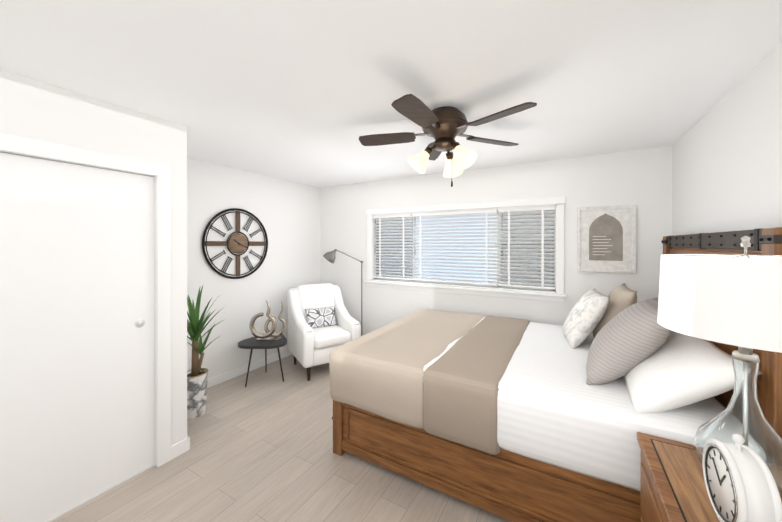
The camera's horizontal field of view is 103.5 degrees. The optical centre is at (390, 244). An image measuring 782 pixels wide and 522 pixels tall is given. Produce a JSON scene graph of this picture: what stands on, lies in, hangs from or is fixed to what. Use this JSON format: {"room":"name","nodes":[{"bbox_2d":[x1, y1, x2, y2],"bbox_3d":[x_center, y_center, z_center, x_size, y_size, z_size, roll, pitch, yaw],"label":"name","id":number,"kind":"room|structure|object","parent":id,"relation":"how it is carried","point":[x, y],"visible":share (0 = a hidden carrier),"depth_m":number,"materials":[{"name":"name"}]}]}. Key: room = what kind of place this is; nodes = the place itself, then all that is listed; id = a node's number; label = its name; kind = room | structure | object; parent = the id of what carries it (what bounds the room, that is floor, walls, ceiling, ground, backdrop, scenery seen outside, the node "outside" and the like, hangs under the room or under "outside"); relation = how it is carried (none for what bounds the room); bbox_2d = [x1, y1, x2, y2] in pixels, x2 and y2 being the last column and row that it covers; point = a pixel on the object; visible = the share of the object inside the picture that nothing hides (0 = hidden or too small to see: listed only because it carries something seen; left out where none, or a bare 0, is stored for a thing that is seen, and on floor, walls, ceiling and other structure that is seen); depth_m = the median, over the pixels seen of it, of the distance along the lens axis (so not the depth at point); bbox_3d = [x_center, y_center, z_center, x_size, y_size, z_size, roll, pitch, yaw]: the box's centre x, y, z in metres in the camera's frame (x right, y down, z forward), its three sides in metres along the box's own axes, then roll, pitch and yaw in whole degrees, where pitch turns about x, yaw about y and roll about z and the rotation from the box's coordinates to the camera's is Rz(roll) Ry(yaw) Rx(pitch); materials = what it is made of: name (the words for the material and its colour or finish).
{"room":"bedroom","nodes":[
{"label":"bedroom","id":0,"kind":"room"},
{"bbox_2d":[0,69,186,466],"bbox_3d":[-2.241,0.334,1.230,0.130,2.440,2.600,0,0,30],"label":"wall","id":1,"kind":"structure","parent":0,"point":[30,108],"depth_m":2.08,"materials":[{"name":"white paint"}]},
{"bbox_2d":[0,133,170,521],"bbox_3d":[-2.139,0.496,1.373,0.131,2.115,2.020,0,0,30],"label":"door","id":2,"kind":"structure","parent":1,"relation":"attached to","point":[76,336],"depth_m":1.83,"materials":[{"name":"white paint"}]},
{"bbox_2d":[171,436,189,453],"bbox_3d":[-1.905,1.504,2.536,0.874,0.095,0.034,0,0,30],"label":"baseboard","id":3,"kind":"structure","parent":1,"relation":"attached to","point":[180,447],"depth_m":2.29,"materials":[{"name":"white paint"}]},
{"bbox_2d":[187,158,320,378],"bbox_3d":[-2.421,0.331,2.723,0.150,2.440,5.310,0,0,30],"label":"wall","id":4,"kind":"structure","parent":0,"point":[287,213],"depth_m":3.72,"materials":[{"name":"white paint"}]},
{"bbox_2d":[202,208,267,278],"bbox_3d":[-1.788,-0.011,3.615,0.038,0.826,0.826,0,0,30],"label":"clock","id":5,"kind":"object","parent":4,"relation":"attached to","point":[237,244],"visible":0.94,"depth_m":3.60,"materials":[{"name":"grey metal"}]},
{"bbox_2d":[207,349,291,387],"bbox_3d":[-1.710,1.501,3.799,0.014,0.095,2.380,0,0,30],"label":"baseboard","id":6,"kind":"structure","parent":4,"relation":"attached to","point":[228,375],"depth_m":3.69,"materials":[{"name":"white paint"}]},
{"bbox_2d":[51,354,510,521],"bbox_3d":[-0.539,1.603,1.645,4.490,0.100,5.310,0,0,30],"label":"floor","id":7,"kind":"structure","parent":0,"point":[261,446],"depth_m":2.06,"materials":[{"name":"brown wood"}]},
{"bbox_2d":[187,286,223,418],"bbox_3d":[-1.793,0.950,2.823,0.495,1.201,0.489,0,0,30],"label":"plant","id":8,"kind":"object","parent":7,"relation":"on","point":[197,378],"visible":0.88,"depth_m":2.79,"materials":[{"name":"plant"}]},
{"bbox_2d":[238,334,286,386],"bbox_3d":[-1.409,1.319,3.511,0.502,0.461,0.527,0,0,30],"label":"side table","id":9,"kind":"object","parent":7,"relation":"on","point":[251,343],"visible":0.79,"depth_m":3.40,"materials":[{"name":"grey wood"}]},
{"bbox_2d":[249,300,285,339],"bbox_3d":[-1.420,0.862,3.563,0.392,0.451,0.123,0,0,-5],"label":"sculpture","id":10,"kind":"object","parent":9,"relation":"on","point":[264,336],"visible":1,"depth_m":3.52,"materials":[{"name":"silver metal"}]},
{"bbox_2d":[287,283,360,380],"bbox_3d":[-0.869,1.040,3.926,0.712,1.015,0.798,0,0,-32],"label":"armchair","id":11,"kind":"object","parent":7,"relation":"on","point":[322,323],"visible":0.96,"depth_m":3.86,"materials":[{"name":"white fabric"}]},
{"bbox_2d":[323,249,362,335],"bbox_3d":[-0.616,0.803,4.301,0.666,1.488,0.249,0,0,2],"label":"floor lamp","id":12,"kind":"object","parent":7,"relation":"on","point":[330,257],"visible":0.67,"depth_m":4.29,"materials":[{"name":"silver metal"}]},
{"bbox_2d":[329,227,781,521],"bbox_3d":[0.961,0.740,2.434,2.340,1.622,1.730,0,0,30],"label":"bed","id":13,"kind":"object","parent":7,"relation":"on","point":[516,420],"visible":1,"depth_m":1.72,"materials":[{"name":"beige fabric"}]},
{"bbox_2d":[329,309,725,490],"bbox_3d":[0.916,0.965,2.460,2.236,0.420,1.730,0,0,30],"label":"bedding","id":14,"kind":"object","parent":13,"relation":"on","point":[521,393],"depth_m":1.79,"materials":[{"name":"white fabric"}]},
{"bbox_2d":[637,432,719,521],"bbox_3d":[1.125,1.185,0.936,0.548,0.740,0.660,0,0,30],"label":"nightstand","id":15,"kind":"object","parent":7,"relation":"on","point":[672,486],"visible":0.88,"depth_m":1.09,"materials":[{"name":"brown wood"}]},
{"bbox_2d":[657,236,781,501],"bbox_3d":[1.174,0.392,1.022,0.444,0.843,0.444,0,0,30],"label":"table lamp","id":16,"kind":"object","parent":15,"relation":"on","point":[733,299],"visible":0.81,"depth_m":0.95,"materials":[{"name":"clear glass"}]},
{"bbox_2d":[702,434,781,521],"bbox_3d":[0.966,0.670,0.854,0.093,0.287,0.220,0,0,27],"label":"alarm clock","id":17,"kind":"object","parent":15,"relation":"on","point":[740,484],"visible":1,"depth_m":0.81,"materials":[{"name":"white"}]},
{"bbox_2d":[0,0,781,187],"bbox_3d":[-0.539,-0.937,1.639,4.490,0.100,5.310,0,0,30],"label":"ceiling","id":18,"kind":"structure","parent":0,"point":[307,92],"depth_m":1.55,"materials":[{"name":"white paint"}]},
{"bbox_2d":[359,94,536,186],"bbox_3d":[0.404,-0.636,2.092,1.108,0.501,1.163,0,0,-22],"label":"ceiling fan","id":19,"kind":"object","parent":18,"relation":"hanging from","point":[444,126],"visible":1,"depth_m":1.98,"materials":[{"name":"brown metal"}]},
{"bbox_2d":[321,146,671,335],"bbox_3d":[0.745,0.328,3.880,4.190,2.440,0.150,0,0,30],"label":"wall","id":20,"kind":"structure","parent":0,"point":[641,179],"depth_m":3.41,"materials":[{"name":"white paint"}]},
{"bbox_2d":[363,196,566,301],"bbox_3d":[0.749,0.050,3.835,2.500,1.093,0.224,0,0,30],"label":"window unit","id":21,"kind":"structure","parent":20,"relation":"in","point":[497,259],"depth_m":3.70,"materials":[{"name":"white"}]},
{"bbox_2d":[373,206,555,288],"bbox_3d":[0.742,0.030,3.823,2.288,0.880,0.076,0,0,30],"label":"window blinds","id":22,"kind":"object","parent":21,"relation":"attached to","point":[457,215],"visible":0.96,"depth_m":3.70,"materials":[{"name":"white plastic"}]},
{"bbox_2d":[577,205,635,273],"bbox_3d":[2.087,-0.050,3.002,0.470,0.640,0.032,0,0,30],"label":"picture","id":23,"kind":"object","parent":20,"relation":"attached to","point":[606,238],"visible":0.96,"depth_m":2.99,"materials":[{"name":"white paper"}]},
{"bbox_2d":[672,42,781,235],"bbox_3d":[1.343,0.336,0.562,0.150,2.440,5.310,0,0,30],"label":"wall","id":24,"kind":"structure","parent":0,"point":[727,162],"depth_m":1.71,"materials":[{"name":"white paint"}]}
]}

